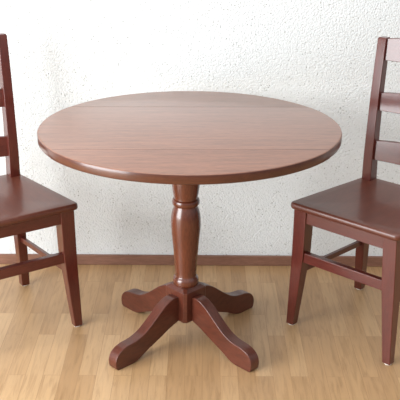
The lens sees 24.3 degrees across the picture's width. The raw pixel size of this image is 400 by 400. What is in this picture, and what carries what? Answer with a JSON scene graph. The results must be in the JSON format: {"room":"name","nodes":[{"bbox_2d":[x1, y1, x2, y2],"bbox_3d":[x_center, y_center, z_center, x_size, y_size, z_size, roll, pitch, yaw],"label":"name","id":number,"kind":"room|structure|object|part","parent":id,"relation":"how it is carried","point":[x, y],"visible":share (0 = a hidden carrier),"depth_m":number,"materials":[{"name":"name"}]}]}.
{"room":"dining room","nodes":[
{"label":"dining room","id":0,"kind":"room"},
{"bbox_2d":[0,0,399,255],"bbox_3d":[-0.039,-0.970,3.360,5.200,2.600,0.100,0,21,0],"label":"wall","id":1,"kind":"structure","parent":0,"point":[319,55],"depth_m":3.50,"materials":[{"name":"white paint"}]},
{"bbox_2d":[0,254,382,265],"bbox_3d":[-0.047,0.244,3.766,5.200,0.043,0.012,0,21,0],"label":"baseboard","id":2,"kind":"structure","parent":1,"relation":"attached to","point":[87,259],"depth_m":3.76,"materials":[{"name":"brown wood"}]},
{"bbox_2d":[0,264,399,399],"bbox_3d":[-0.052,1.017,1.881,5.200,0.050,4.286,0,21,0],"label":"floor","id":3,"kind":"structure","parent":0,"point":[333,350],"depth_m":3.19,"materials":[{"name":"brown wood"}]},
{"bbox_2d":[0,33,81,326],"bbox_3d":[-0.710,-0.035,3.166,0.430,0.985,0.455,-13,25,-32],"label":"dining chair","id":4,"kind":"object","parent":3,"relation":"on","point":[26,205],"visible":1,"depth_m":3.19,"materials":[{"name":"brown wood"}]},
{"bbox_3d":[-0.678,-0.119,3.391,0.066,0.974,0.078,-13,25,-32],"label":"post","id":5,"kind":"part","parent":4,"relation":"part of","materials":[{"name":"brown wood"}]},
{"bbox_3d":[-0.699,0.003,3.162,0.430,0.024,0.415,-13,25,-32],"label":"seat","id":6,"kind":"part","parent":4,"relation":"part of","materials":[{"name":"brown wood"}]},
{"bbox_3d":[-0.454,0.235,3.211,0.064,0.443,0.050,-13,25,-32],"label":"leg","id":7,"kind":"part","parent":4,"relation":"part of","materials":[{"name":"brown wood"}]},
{"bbox_2d":[37,91,341,371],"bbox_3d":[-0.035,0.114,3.116,0.980,0.751,0.940,0,21,-1],"label":"pedestal table","id":8,"kind":"object","parent":3,"relation":"on","point":[185,140],"visible":1,"depth_m":3.01,"materials":[{"name":"brown wood"}]},
{"bbox_3d":[-0.032,-0.222,2.987,0.971,0.031,0.477,0,21,-1],"label":"panel","id":9,"kind":"part","parent":8,"relation":"part of","materials":[{"name":"brown wood"}]},
{"bbox_2d":[286,36,399,364],"bbox_3d":[0.612,-0.021,3.151,0.430,0.985,0.455,19,27,39],"label":"dining chair","id":10,"kind":"object","parent":3,"relation":"on","point":[365,210],"visible":1,"depth_m":3.16,"materials":[{"name":"brown wood"}]},
{"bbox_3d":[0.348,0.233,3.231,0.064,0.443,0.050,19,27,39],"label":"leg","id":11,"kind":"part","parent":10,"relation":"part of","materials":[{"name":"brown wood"}]},
{"bbox_3d":[0.598,0.016,3.149,0.430,0.024,0.415,19,27,39],"label":"seat","id":12,"kind":"part","parent":10,"relation":"part of","materials":[{"name":"brown wood"}]},
{"bbox_3d":[0.615,-0.106,3.378,0.066,0.974,0.078,19,27,39],"label":"post","id":13,"kind":"part","parent":10,"relation":"part of","materials":[{"name":"brown wood"}]},
{"bbox_3d":[0.616,0.323,3.001,0.064,0.443,0.050,19,27,39],"label":"leg","id":14,"kind":"part","parent":10,"relation":"part of","materials":[{"name":"brown wood"}]}
]}

